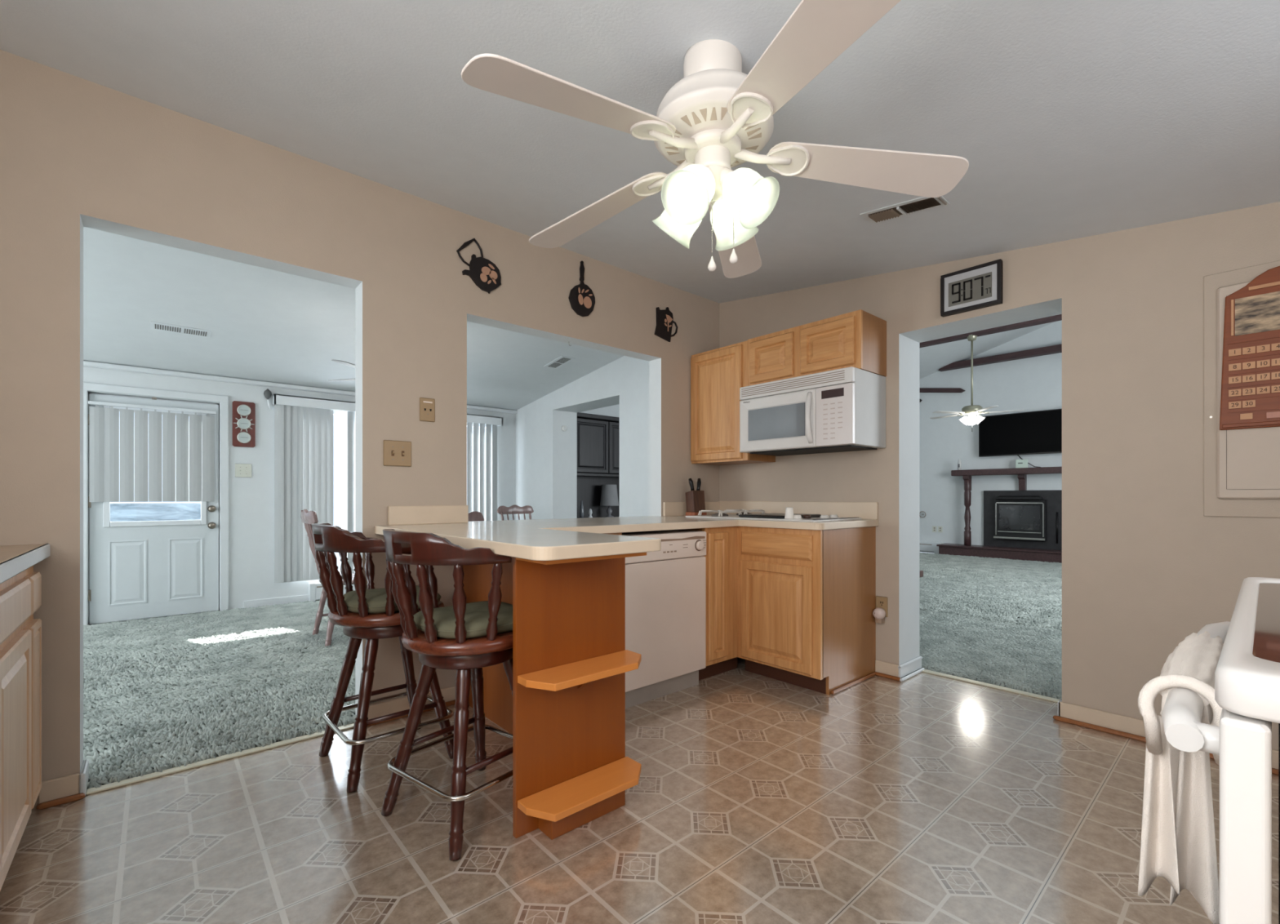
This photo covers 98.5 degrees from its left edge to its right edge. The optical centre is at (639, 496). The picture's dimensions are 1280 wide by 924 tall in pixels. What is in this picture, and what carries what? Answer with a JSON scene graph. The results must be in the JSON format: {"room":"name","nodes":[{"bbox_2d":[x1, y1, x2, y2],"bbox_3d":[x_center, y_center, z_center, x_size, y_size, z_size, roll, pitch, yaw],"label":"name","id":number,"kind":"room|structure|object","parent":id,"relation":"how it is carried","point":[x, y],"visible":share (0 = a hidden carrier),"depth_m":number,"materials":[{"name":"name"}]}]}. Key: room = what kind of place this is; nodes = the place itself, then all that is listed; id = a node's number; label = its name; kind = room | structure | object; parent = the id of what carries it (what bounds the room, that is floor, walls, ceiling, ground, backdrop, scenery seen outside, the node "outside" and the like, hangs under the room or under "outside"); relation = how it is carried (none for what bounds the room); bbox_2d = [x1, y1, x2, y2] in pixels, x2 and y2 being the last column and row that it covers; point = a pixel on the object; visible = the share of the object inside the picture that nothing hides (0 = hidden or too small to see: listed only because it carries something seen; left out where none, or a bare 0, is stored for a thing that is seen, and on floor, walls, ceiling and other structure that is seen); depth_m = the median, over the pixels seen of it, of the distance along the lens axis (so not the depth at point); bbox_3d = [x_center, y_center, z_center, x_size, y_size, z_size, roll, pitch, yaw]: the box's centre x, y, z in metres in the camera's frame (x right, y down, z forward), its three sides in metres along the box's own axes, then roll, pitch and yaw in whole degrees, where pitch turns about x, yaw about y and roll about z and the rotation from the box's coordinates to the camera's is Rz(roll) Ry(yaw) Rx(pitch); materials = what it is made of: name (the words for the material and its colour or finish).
{"room":"kitchen","nodes":[
{"label":"kitchen","id":0,"kind":"room"},
{"bbox_2d":[83,366,619,610],"bbox_3d":[-1.176,-0.610,7.309,14.070,3.300,0.140,0,0,-41],"label":"wall","id":1,"kind":"structure","parent":0,"point":[251,500],"depth_m":5.14,"materials":[{"name":"white paint"}]},
{"bbox_2d":[88,400,217,502],"bbox_3d":[-4.090,-0.363,4.665,0.822,0.806,0.037,0,0,-41],"label":"door blind","id":2,"kind":"object","parent":1,"relation":"attached to","point":[154,431],"visible":1,"depth_m":4.63,"materials":[{"name":"white paint"}]},
{"bbox_2d":[88,393,218,624],"bbox_3d":[-4.103,0.087,4.685,0.832,1.866,0.096,0,0,-41],"label":"door","id":3,"kind":"structure","parent":1,"relation":"in","point":[139,569],"depth_m":4.68,"materials":[{"name":"white paint"}]},
{"bbox_2d":[83,382,228,625],"bbox_3d":[-4.126,0.089,4.718,0.967,2.002,0.140,0,0,-41],"label":"trim","id":4,"kind":"structure","parent":1,"relation":"attached to","point":[223,400],"depth_m":4.78,"materials":[{"name":"white paint"}]},
{"bbox_2d":[235,463,251,477],"bbox_3d":[-3.644,-0.243,5.065,0.124,0.123,0.018,0,0,-41],"label":"switch plate","id":5,"kind":"object","parent":1,"relation":"attached to","point":[242,470],"visible":1,"depth_m":5.07,"materials":[{"name":"beige plastic"}]},
{"bbox_2d":[232,400,255,447],"bbox_3d":[-3.635,-0.667,5.061,0.171,0.415,0.034,0,0,-41],"label":"plaque","id":6,"kind":"object","parent":1,"relation":"attached to","point":[243,412],"visible":1,"depth_m":5.05,"materials":[{"name":"brown wood"}]},
{"bbox_2d":[263,388,271,409],"bbox_3d":[-3.493,-0.918,5.177,0.067,0.193,0.064,0,0,-41],"label":"wall bracket","id":7,"kind":"object","parent":1,"relation":"attached to","point":[267,393],"visible":1,"depth_m":5.17,"materials":[{"name":"grey metal"}]},
{"bbox_2d":[243,594,308,608],"bbox_3d":[-3.449,0.998,5.237,0.520,0.085,0.018,0,0,-41],"label":"baseboard","id":8,"kind":"structure","parent":1,"relation":"attached to","point":[282,600],"depth_m":5.22,"materials":[{"name":"white paint"}]},
{"bbox_2d":[83,360,516,413],"bbox_3d":[-3.979,-1.058,4.750,6.480,0.041,0.050,0,0,-41],"label":"trim","id":9,"kind":"structure","parent":1,"relation":"attached to","point":[86,363],"depth_m":4.96,"materials":[{"name":"white paint"}]},
{"bbox_2d":[272,394,355,582],"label":"window blind","id":10,"kind":"object","parent":1,"relation":"attached to","point":[303,453],"depth_m":5.32,"materials":[{"name":"white paint"}]},
{"bbox_2d":[308,582,355,601],"bbox_3d":[-2.415,0.943,6.106,2.180,0.195,0.072,0,0,-41],"label":"baseboard heater","id":11,"kind":"object","parent":1,"relation":"attached to","point":[315,589],"visible":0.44,"depth_m":5.40,"materials":[{"name":"white paint"}]},
{"bbox_2d":[333,409,492,573],"bbox_3d":[-2.636,-0.045,6.024,2.180,1.690,0.065,0,0,-41],"label":"window","id":12,"kind":"structure","parent":1,"relation":"in","point":[344,414],"depth_m":5.65,"materials":[{"name":"white paint"}]},
{"bbox_2d":[466,413,502,520],"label":"window blind","id":13,"kind":"object","parent":1,"relation":"attached to","point":[477,420],"depth_m":6.54,"materials":[{"name":"white paint"}]},
{"bbox_2d":[83,226,622,410],"bbox_3d":[-2.882,-1.325,3.498,6.480,0.489,3.380,0,0,-41],"label":"ceiling","id":14,"kind":"structure","parent":0,"point":[267,325],"depth_m":4.08,"materials":[{"name":"white paint"}]},
{"bbox_2d":[150,321,211,337],"bbox_3d":[-3.327,-1.212,3.998,0.335,0.026,0.150,0,0,-41],"label":"ceiling vent","id":15,"kind":"object","parent":14,"relation":"in","point":[153,325],"visible":1,"depth_m":3.99,"materials":[{"name":"metal"}]},
{"bbox_2d":[328,359,355,381],"bbox_3d":[-1.897,-0.981,4.189,0.805,0.683,0.805,0,0,-31],"label":"ceiling fan","id":16,"kind":"object","parent":14,"relation":"hanging from","point":[335,361],"visible":0.02,"depth_m":3.81,"materials":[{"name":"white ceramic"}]},
{"bbox_2d":[543,355,574,368],"bbox_3d":[-0.781,-1.300,5.327,0.150,0.048,0.318,0,0,-41],"label":"ceiling vent","id":17,"kind":"object","parent":14,"relation":"in","point":[561,361],"visible":1,"depth_m":5.32,"materials":[{"name":"metal"}]},
{"bbox_2d":[0,49,719,808],"bbox_3d":[-0.961,-0.250,2.855,4.280,2.580,0.120,0,0,-41],"label":"wall","id":18,"kind":"structure","parent":0,"point":[76,153],"depth_m":2.27,"materials":[{"name":"beige paint"}]},
{"bbox_2d":[36,773,84,809],"bbox_3d":[-1.964,0.998,1.873,0.112,0.085,0.034,0,0,-41],"label":"baseboard","id":19,"kind":"structure","parent":18,"relation":"attached to","point":[64,789],"depth_m":1.87,"materials":[{"name":"beige paint"}]},
{"bbox_2d":[79,759,88,795],"bbox_3d":[-1.972,0.998,1.955,0.014,0.085,0.140,0,0,-41],"label":"baseboard","id":20,"kind":"structure","parent":18,"relation":"attached to","point":[84,773],"depth_m":1.91,"materials":[{"name":"white paint"}]},
{"bbox_2d":[85,723,354,795],"bbox_3d":[-1.609,1.036,2.228,0.891,0.008,0.042,0,0,-41],"label":"trim","id":21,"kind":"structure","parent":18,"relation":"attached to","point":[148,776],"depth_m":2.15,"materials":[{"name":"beige metal"}]},
{"bbox_2d":[383,440,411,466],"bbox_3d":[-1.143,-0.206,2.604,0.127,0.120,0.018,0,0,-41],"label":"switch plate","id":22,"kind":"object","parent":18,"relation":"attached to","point":[396,453],"visible":1,"depth_m":2.60,"materials":[{"name":"beige plastic"}]},
{"bbox_2d":[367,685,455,726],"bbox_3d":[-1.083,0.998,2.645,0.460,0.085,0.034,0,0,-41],"label":"baseboard","id":23,"kind":"structure","parent":18,"relation":"attached to","point":[380,709],"depth_m":2.60,"materials":[{"name":"beige paint"}]},
{"bbox_2d":[419,397,435,422],"bbox_3d":[-1.041,-0.427,2.699,0.074,0.114,0.008,0,0,-41],"label":"cover plate","id":24,"kind":"object","parent":18,"relation":"attached to","point":[427,406],"visible":1,"depth_m":2.70,"materials":[{"name":"beige plastic"}]},
{"bbox_2d":[387,505,468,525],"bbox_3d":[-1.030,0.087,2.700,0.388,0.090,0.020,0,0,-41],"label":"backsplash","id":25,"kind":"structure","parent":18,"relation":"attached to","point":[420,514],"depth_m":2.68,"materials":[{"name":"beige laminate"}]},
{"bbox_2d":[456,238,501,293],"bbox_3d":[-0.838,-1.207,2.874,0.245,0.268,0.020,0,0,-41],"label":"plaque","id":26,"kind":"object","parent":18,"relation":"attached to","point":[484,273],"visible":1,"depth_m":2.88,"materials":[{"name":"black paint"}]},
{"bbox_2d":[568,261,595,316],"bbox_3d":[-0.346,-1.248,3.303,0.189,0.332,0.015,0,0,-41],"label":"plaque","id":27,"kind":"object","parent":18,"relation":"attached to","point":[581,298],"visible":1,"depth_m":3.30,"materials":[{"name":"black paint"}]},
{"bbox_2d":[654,306,677,342],"bbox_3d":[0.182,-1.182,3.766,0.217,0.235,0.016,0,0,-41],"label":"plaque","id":28,"kind":"object","parent":18,"relation":"attached to","point":[664,317],"visible":1,"depth_m":3.75,"materials":[{"name":"black paint"}]},
{"bbox_2d":[662,501,719,516],"bbox_3d":[0.375,0.083,3.932,0.570,0.098,0.020,0,0,-41],"label":"backsplash","id":29,"kind":"structure","parent":18,"relation":"attached to","point":[669,508],"depth_m":3.83,"materials":[{"name":"beige laminate"}]},
{"bbox_2d":[515,355,648,519],"bbox_3d":[-0.361,-1.060,5.788,0.330,4.200,3.500,0,0,-41],"label":"wall","id":30,"kind":"structure","parent":0,"point":[546,455],"depth_m":6.26,"materials":[{"name":"white paint"}]},
{"bbox_2d":[0,657,1278,923],"bbox_3d":[0.264,1.070,1.625,4.380,0.060,3.395,0,0,-41],"label":"floor","id":31,"kind":"structure","parent":0,"point":[923,797],"depth_m":1.70,"materials":[{"name":"tile"}]},
{"bbox_2d":[0,571,31,890],"bbox_3d":[-1.893,0.621,1.263,0.620,0.838,0.495,0,0,-41],"label":"base cabinet","id":32,"kind":"object","parent":31,"relation":"on","point":[15,643],"visible":0.95,"depth_m":1.46,"materials":[{"name":"brown wood"}]},
{"bbox_2d":[22,565,41,808],"bbox_3d":[-2.120,0.621,1.522,0.620,0.838,0.195,0,0,-41],"label":"base cabinet","id":33,"kind":"object","parent":31,"relation":"on","point":[34,625],"visible":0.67,"depth_m":1.71,"materials":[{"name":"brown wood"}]},
{"bbox_2d":[0,543,50,583],"bbox_3d":[-1.672,0.179,1.006,0.648,0.045,1.718,0,0,-41],"label":"countertop","id":34,"kind":"structure","parent":33,"relation":"on","point":[14,559],"depth_m":1.54,"materials":[{"name":"beige laminate"}]},
{"bbox_2d":[311,523,453,791],"bbox_3d":[-1.025,0.573,2.203,0.494,0.942,0.512,0,0,-35],"label":"bar stool","id":35,"kind":"object","parent":31,"relation":"on","point":[329,540],"visible":0.76,"depth_m":2.05,"materials":[{"name":"brown wood"}]},
{"bbox_2d":[343,585,440,613],"bbox_3d":[-1.000,0.406,2.220,0.350,0.058,0.350,0,0,-35],"label":"seat cushion","id":36,"kind":"object","parent":35,"relation":"on","point":[376,601],"visible":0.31,"depth_m":2.08,"materials":[{"name":"green fabric"}]},
{"bbox_2d":[381,528,512,860],"bbox_3d":[-0.583,0.573,1.835,0.512,0.942,0.494,0,0,45],"label":"bar stool","id":37,"kind":"object","parent":31,"relation":"on","point":[468,656],"visible":0.8,"depth_m":1.68,"materials":[{"name":"brown wood"}]},
{"bbox_2d":[413,600,512,639],"bbox_3d":[-0.561,0.406,1.856,0.350,0.058,0.350,0,0,45],"label":"seat cushion","id":38,"kind":"object","parent":37,"relation":"on","point":[477,613],"visible":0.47,"depth_m":1.75,"materials":[{"name":"green fabric"}]},
{"bbox_2d":[462,533,646,839],"bbox_3d":[-0.321,0.605,2.354,0.684,0.870,1.515,0,0,-25],"label":"base cabinet","id":39,"kind":"object","parent":31,"relation":"on","point":[564,714],"visible":0.82,"depth_m":1.79,"materials":[{"name":"orange wood"}]},
{"bbox_2d":[517,756,641,822],"bbox_3d":[-0.164,0.935,1.770,0.436,0.022,0.141,0,0,-41],"label":"shelf","id":40,"kind":"object","parent":39,"relation":"attached to","point":[557,799],"depth_m":1.74,"materials":[{"name":"orange wood"}]},
{"bbox_2d":[517,649,641,691],"bbox_3d":[-0.164,0.555,1.770,0.436,0.022,0.141,0,0,-41],"label":"shelf","id":41,"kind":"object","parent":39,"relation":"attached to","point":[555,676],"depth_m":1.74,"materials":[{"name":"orange wood"}]},
{"bbox_2d":[374,501,878,560],"bbox_3d":[0.121,0.100,2.846,2.424,0.140,1.600,0,0,-41],"label":"countertop","id":42,"kind":"structure","parent":39,"relation":"on","point":[557,539],"depth_m":2.64,"materials":[{"name":"beige laminate"}]},
{"bbox_2d":[685,490,706,515],"bbox_3d":[0.386,0.043,3.818,0.125,0.177,0.102,0,0,-41],"label":"knife block","id":43,"kind":"object","parent":42,"relation":"on","point":[695,500],"visible":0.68,"depth_m":3.79,"materials":[{"name":"brown wood"}]},
{"bbox_2d":[688,478,694,490],"bbox_3d":[0.356,-0.035,3.803,0.044,0.191,0.032,0,0,-41],"label":"knife","id":44,"kind":"object","parent":43,"relation":"in","point":[691,482],"visible":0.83,"depth_m":3.79,"materials":[{"name":"black plastic"}]},
{"bbox_2d":[696,478,701,490],"bbox_3d":[0.410,-0.035,3.850,0.042,0.191,0.032,0,0,-41],"label":"knife","id":45,"kind":"object","parent":43,"relation":"in","point":[699,480],"visible":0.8,"depth_m":3.84,"materials":[{"name":"black plastic"}]},
{"bbox_2d":[684,509,862,522],"bbox_3d":[0.800,0.108,3.418,0.530,0.048,0.935,0,0,-41],"label":"cooktop","id":46,"kind":"object","parent":42,"relation":"in","point":[742,513],"visible":1,"depth_m":3.27,"materials":[{"name":"metal"}]},
{"bbox_2d":[784,506,793,519],"bbox_3d":[0.837,0.090,3.088,0.052,0.064,0.052,0,0,-41],"label":"plastic cup","id":47,"kind":"object","parent":46,"relation":"on","point":[788,510],"visible":1,"depth_m":3.07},
{"bbox_2d":[622,529,706,708],"bbox_3d":[-0.050,0.615,3.075,0.596,0.850,0.630,0,0,-41],"label":"dishwasher","id":48,"kind":"object","parent":31,"relation":"on","point":[665,588],"visible":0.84,"depth_m":2.86,"materials":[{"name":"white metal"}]},
{"bbox_2d":[681,526,737,679],"bbox_3d":[0.301,0.605,3.409,0.362,0.870,0.631,0,0,-41],"label":"base cabinet","id":49,"kind":"object","parent":31,"relation":"on","point":[721,556],"visible":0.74,"depth_m":3.15,"materials":[{"name":"brown wood"}]},
{"bbox_2d":[737,526,875,694],"bbox_3d":[0.973,0.605,3.238,0.625,0.870,0.574,0,0,-41],"label":"base cabinet","id":50,"kind":"object","parent":31,"relation":"on","point":[806,598],"visible":0.94,"depth_m":3.02,"materials":[{"name":"brown wood"}]},
{"bbox_2d":[1161,577,1279,923],"bbox_3d":[0.889,0.525,0.390,0.720,1.030,0.734,0,0,-41],"label":"kitchen cart","id":51,"kind":"object","parent":31,"relation":"on","point":[1247,671],"visible":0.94,"depth_m":0.39,"materials":[{"name":"plastic"}]},
{"bbox_2d":[1137,631,1223,923],"bbox_3d":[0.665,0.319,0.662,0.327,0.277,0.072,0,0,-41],"label":"dish towel","id":52,"kind":"object","parent":51,"relation":"hanging from","point":[1178,840],"visible":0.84,"depth_m":0.60,"materials":[{"name":"white fabric"}]},
{"bbox_2d":[1214,577,1279,723],"bbox_3d":[0.892,0.139,0.394,0.711,0.032,0.637,0,0,-41],"label":"tabletop","id":53,"kind":"object","parent":51,"relation":"in","point":[1247,671],"depth_m":0.42,"materials":[{"name":"plastic"}]},
{"bbox_2d":[0,0,1279,303],"bbox_3d":[0.167,-1.269,1.523,4.100,0.471,3.370,0,0,-41],"label":"ceiling","id":54,"kind":"structure","parent":0,"point":[1069,119],"depth_m":1.76,"materials":[{"name":"paint"}]},
{"bbox_2d":[461,0,968,278],"bbox_3d":[0.167,-0.952,1.562,1.332,0.617,1.356,0,0,-41],"label":"ceiling fan","id":55,"kind":"object","parent":54,"relation":"hanging from","point":[717,118],"visible":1,"depth_m":1.49,"materials":[{"name":"white metal"}]},
{"bbox_2d":[664,106,761,165],"bbox_3d":[0.207,-1.013,1.574,0.274,0.010,0.274,0,0,-41],"label":"vent grille","id":56,"kind":"object","parent":55,"relation":"attached to","point":[691,122],"depth_m":1.50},
{"bbox_2d":[720,167,733,188],"bbox_3d":[0.245,-0.893,1.548,0.053,0.059,0.058,0,0,-41],"label":"socket","id":57,"kind":"object","parent":55,"relation":"attached to","point":[725,172],"depth_m":1.53,"materials":[{"name":"white ceramic"}]},
{"bbox_2d":[859,195,950,223],"bbox_3d":[1.137,-1.242,2.381,0.124,0.054,0.328,0,0,-41],"label":"ceiling vent","id":58,"kind":"object","parent":54,"relation":"in","point":[922,203],"visible":0.98,"depth_m":2.37,"materials":[{"name":"metal"}]},
{"bbox_2d":[919,321,1054,379],"bbox_3d":[3.471,-2.692,6.735,7.700,1.996,6.950,0,0,-41],"label":"ceiling","id":59,"kind":"structure","parent":0,"point":[932,358],"depth_m":9.27,"materials":[{"name":"white paint"}]},
{"bbox_2d":[919,314,1062,347],"bbox_3d":[5.477,-2.340,7.071,0.120,0.090,4.790,0,0,-41],"label":"ceiling beam","id":60,"kind":"structure","parent":59,"relation":"attached to","point":[1056,317],"depth_m":7.64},
{"bbox_2d":[929,334,1024,431],"bbox_3d":[4.769,-1.621,7.929,1.167,1.381,1.184,0,0,-41],"label":"ceiling fan","id":61,"kind":"object","parent":60,"relation":"hanging from","point":[972,411],"visible":1,"depth_m":7.85,"materials":[{"name":"silver metal"}]},
{"bbox_2d":[937,344,1062,371],"bbox_3d":[7.018,-2.350,8.336,0.145,0.110,4.660,0,0,-41],"label":"ceiling beam","id":62,"kind":"structure","parent":59,"relation":"attached to","point":[1057,348],"depth_m":9.24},
{"bbox_2d":[919,320,1062,552],"bbox_3d":[6.373,-1.360,9.280,0.120,4.800,6.950,0,0,-41],"label":"wall","id":63,"kind":"structure","parent":0,"point":[1034,384],"depth_m":9.71,"materials":[{"name":"white paint"}]},
{"bbox_2d":[919,541,942,553],"bbox_3d":[4.875,0.938,10.832,0.084,0.205,1.940,0,0,-41],"label":"baseboard heater","id":64,"kind":"object","parent":63,"relation":"attached to","point":[923,546],"visible":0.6,"depth_m":10.22,"materials":[{"name":"white paint"}]},
{"bbox_2d":[937,526,942,532],"bbox_3d":[5.527,0.595,10.147,0.008,0.114,0.076,0,0,-41],"label":"outlet","id":65,"kind":"object","parent":63,"relation":"attached to","point":[940,528],"visible":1,"depth_m":10.14,"materials":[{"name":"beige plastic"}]},
{"bbox_2d":[919,387,965,392],"bbox_3d":[5.439,-1.978,10.197,0.065,0.225,1.040,0,0,-41],"label":"ceiling beam","id":66,"kind":"structure","parent":63,"relation":"attached to","point":[921,389],"depth_m":10.08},
{"bbox_2d":[978,408,1062,457],"bbox_3d":[6.366,-1.042,9.081,0.151,0.695,1.360,0,0,-41],"label":"television","id":67,"kind":"object","parent":63,"relation":"attached to","point":[1039,432],"visible":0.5,"depth_m":9.07,"materials":[{"name":"black plastic"}]},
{"bbox_2d":[719,201,1279,750],"bbox_3d":[1.774,-1.335,3.012,0.280,4.750,3.490,0,0,-41],"label":"wall","id":68,"kind":"structure","parent":0,"point":[1144,571],"depth_m":2.46,"materials":[{"name":"beige paint"}]},
{"bbox_2d":[690,340,775,465],"bbox_3d":[0.639,-0.625,3.847,0.325,0.774,0.498,0,0,-41],"label":"upper cabinet","id":69,"kind":"object","parent":68,"relation":"attached to","point":[717,375],"visible":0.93,"depth_m":3.74,"materials":[{"name":"brown wood"}]},
{"bbox_2d":[719,501,878,519],"bbox_3d":[0.990,0.081,3.678,0.020,0.102,1.213,0,0,-41],"label":"backsplash","id":70,"kind":"structure","parent":68,"relation":"attached to","point":[864,510],"depth_m":3.53,"materials":[{"name":"beige laminate"}]},
{"bbox_2d":[747,309,886,386],"bbox_3d":[1.055,-0.858,3.373,0.325,0.320,0.763,0,0,-41],"label":"upper cabinet","id":71,"kind":"object","parent":68,"relation":"attached to","point":[857,339],"visible":0.96,"depth_m":3.17,"materials":[{"name":"brown wood"}]},
{"bbox_2d":[739,366,885,456],"bbox_3d":[1.013,-0.486,3.335,0.436,0.420,0.757,0,0,-41],"label":"microwave","id":72,"kind":"object","parent":71,"relation":"attached to","point":[842,410],"visible":1,"depth_m":3.14,"materials":[{"name":"white metal"}]},
{"bbox_2d":[875,595,888,617],"bbox_3d":[1.408,0.637,3.211,0.008,0.115,0.070,0,0,-41],"label":"outlet","id":73,"kind":"object","parent":68,"relation":"attached to","point":[881,602],"visible":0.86,"depth_m":3.20,"materials":[{"name":"beige plastic"}]},
{"bbox_2d":[872,607,885,623],"bbox_3d":[1.384,0.684,3.193,0.053,0.087,0.068,0,0,-41],"label":"air freshener","id":74,"kind":"object","parent":73,"relation":"attached to","point":[879,613],"visible":1,"depth_m":3.18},
{"bbox_2d":[875,617,884,623],"bbox_3d":[1.389,0.712,3.198,0.034,0.033,0.044,0,0,-41],"label":"oil bottle","id":75,"kind":"object","parent":74,"relation":"on","point":[877,620],"depth_m":3.18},
{"bbox_2d":[874,659,900,681],"bbox_3d":[1.426,0.998,3.171,0.034,0.085,0.156,0,0,-41],"label":"baseboard","id":76,"kind":"structure","parent":68,"relation":"attached to","point":[882,668],"depth_m":3.17,"materials":[{"name":"beige paint"}]},
{"bbox_2d":[897,655,924,681],"bbox_3d":[1.579,0.998,3.209,0.314,0.085,0.032,0,0,-41],"label":"baseboard","id":77,"kind":"structure","parent":68,"relation":"in","point":[913,667],"depth_m":3.20,"materials":[{"name":"white paint"}]},
{"bbox_2d":[940,258,1002,317],"bbox_3d":[1.708,-1.073,2.848,0.035,0.215,0.280,0,0,-41],"label":"wall clock","id":78,"kind":"object","parent":68,"relation":"attached to","point":[978,286],"visible":1,"depth_m":2.83,"materials":[{"name":"black paint"}]},
{"bbox_2d":[921,669,1059,702],"bbox_3d":[1.921,1.036,3.031,0.046,0.008,0.723,0,0,-41],"label":"trim","id":79,"kind":"structure","parent":68,"relation":"attached to","point":[999,687],"depth_m":3.01,"materials":[{"name":"beige metal"}]},
{"bbox_2d":[1057,697,1062,715],"bbox_3d":[2.066,0.998,2.669,0.294,0.085,0.014,0,0,-41],"label":"baseboard","id":80,"kind":"structure","parent":68,"relation":"in","point":[1060,700],"depth_m":2.57,"materials":[{"name":"white paint"}]},
{"bbox_2d":[1053,701,1278,775],"bbox_3d":[2.258,0.998,2.223,0.034,0.085,0.965,0,0,-41],"label":"baseboard","id":81,"kind":"structure","parent":68,"relation":"attached to","point":[1122,726],"depth_m":2.44,"materials":[{"name":"beige paint"}]},
{"bbox_2d":[1203,260,1279,517],"bbox_3d":[2.417,-0.406,2.049,0.023,0.968,0.453,0,0,-41],"label":"electrical panel","id":82,"kind":"object","parent":68,"relation":"attached to","point":[1242,467],"visible":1,"depth_m":2.16,"materials":[{"name":"beige paint"}]},
{"bbox_2d":[1219,266,1279,430],"bbox_3d":[2.386,-0.562,2.053,0.019,0.599,0.316,0,0,-41],"label":"calendar","id":83,"kind":"object","parent":82,"relation":"attached to","point":[1250,398],"visible":1,"depth_m":2.10,"materials":[{"name":"paper"}]},
{"bbox_2d":[1235,291,1279,336],"bbox_3d":[2.387,-0.695,2.044,0.002,0.142,0.246,0,0,-41],"label":"picture","id":84,"kind":"object","parent":83,"relation":"on","point":[1257,313],"depth_m":2.09},
{"bbox_3d":[-2.766,1.085,3.616,6.810,0.070,3.595,0,0,-41],"label":"floor","id":85,"kind":"structure","parent":0,"visible":0},
{"bbox_2d":[83,599,356,789],"bbox_3d":[-2.840,1.016,3.473,6.459,0.073,3.505,0,0,-41],"label":"carpet","id":86,"kind":"object","parent":85,"relation":"on","point":[157,691],"visible":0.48,"depth_m":2.99,"materials":[{"name":"carpet"}]},
{"bbox_2d":[301,509,355,647],"bbox_3d":[-2.151,0.564,4.045,0.547,0.958,0.450,0,0,-41],"label":"dining chair","id":87,"kind":"object","parent":86,"relation":"on","point":[310,517],"visible":0.41,"depth_m":3.93,"materials":[{"name":"brown wood"}]},
{"bbox_2d":[468,511,484,521],"bbox_3d":[-1.372,0.564,3.698,0.450,0.958,0.547,0,0,-43],"label":"dining chair","id":88,"kind":"object","parent":86,"relation":"on","point":[473,516],"visible":0.02,"depth_m":3.61,"materials":[{"name":"brown wood"}]},
{"bbox_2d":[497,504,533,519],"bbox_3d":[-1.182,0.564,5.833,0.547,0.958,0.450,0,0,45],"label":"dining chair","id":89,"kind":"object","parent":86,"relation":"on","point":[513,509],"visible":0.3,"depth_m":6.01,"materials":[{"name":"brown wood"}]},
{"bbox_3d":[3.569,1.085,6.820,7.440,0.070,6.950,0,0,-41],"label":"floor","id":90,"kind":"structure","parent":0,"visible":0},
{"bbox_2d":[577,412,619,518],"bbox_3d":[-0.520,-0.025,7.554,1.280,2.130,0.345,0,0,-41],"label":"hutch","id":91,"kind":"object","parent":90,"relation":"on","point":[597,435],"visible":0.18,"depth_m":7.45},
{"bbox_2d":[579,501,583,518],"bbox_3d":[-0.765,0.170,7.243,0.058,0.240,0.060,0,0,-41],"label":"bottle","id":92,"kind":"object","parent":91,"relation":"on","point":[581,508],"visible":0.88,"depth_m":7.22,"materials":[{"name":"grey glass"}]},
{"bbox_2d":[577,472,619,477],"bbox_3d":[-0.520,-0.295,7.554,1.140,0.030,0.275,0,0,-41],"label":"shelf","id":93,"kind":"object","parent":91,"relation":"attached to","point":[579,474],"depth_m":7.45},
{"bbox_2d":[600,484,618,517],"bbox_3d":[-0.422,0.060,7.610,0.260,0.460,0.260,0,0,-41],"label":"table lamp","id":94,"kind":"object","parent":91,"relation":"on","point":[609,495],"visible":0.92,"depth_m":7.52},
{"bbox_2d":[919,552,1062,699],"bbox_3d":[3.591,1.026,6.507,7.042,0.051,4.075,0,0,-41],"label":"carpet","id":95,"kind":"object","parent":90,"relation":"on","point":[995,621],"visible":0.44,"depth_m":4.54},
{"bbox_2d":[919,569,923,577],"bbox_3d":[2.276,0.858,5.215,0.300,0.365,0.660,0,0,-41],"label":"bench","id":96,"kind":"object","parent":95,"relation":"on","point":[921,572],"visible":0.1,"depth_m":5.03,"materials":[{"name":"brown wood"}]},
{"bbox_2d":[936,466,1062,563],"bbox_3d":[6.460,0.284,8.778,0.410,1.512,3.120,0,0,-41],"label":"fireplace","id":97,"kind":"object","parent":90,"relation":"on","point":[1022,524],"visible":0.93,"depth_m":9.10,"materials":[{"name":"brown wood"}]},
{"bbox_2d":[957,459,961,470],"bbox_3d":[5.620,-0.567,9.697,0.062,0.188,0.060,0,0,-41],"label":"bottle","id":98,"kind":"object","parent":97,"relation":"on","point":[959,463],"visible":1,"depth_m":9.67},
{"bbox_2d":[951,466,1062,476],"bbox_3d":[6.528,-0.422,8.784,0.299,0.100,2.800,0,0,-41],"label":"mantel shelf","id":99,"kind":"object","parent":97,"relation":"attached to","point":[1021,472],"depth_m":9.09,"materials":[{"name":"brown wood"}]},
{"bbox_2d":[996,495,1042,500],"bbox_3d":[6.255,0.018,9.096,0.080,0.075,0.630,0,0,-41],"label":"hood","id":100,"kind":"object","parent":97,"relation":"attached to","point":[1000,497],"depth_m":9.06,"materials":[{"name":"black metal"}]},
{"bbox_2d":[1015,459,1027,467],"bbox_3d":[6.264,-0.544,9.047,0.032,0.142,0.168,0,0,-41],"label":"thermostat box","id":101,"kind":"object","parent":97,"relation":"on","point":[1019,463],"visible":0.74,"depth_m":9.04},
{"label":"outside","id":102,"kind":"structure","parent":0,"visible":0},
{"bbox_2d":[110,502,200,521],"bbox_3d":[-11.326,0.775,7.758,11.200,1.330,0.600,0,0,-41],"label":"bank","id":103,"kind":"object","parent":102,"point":[119,512],"depth_m":9.76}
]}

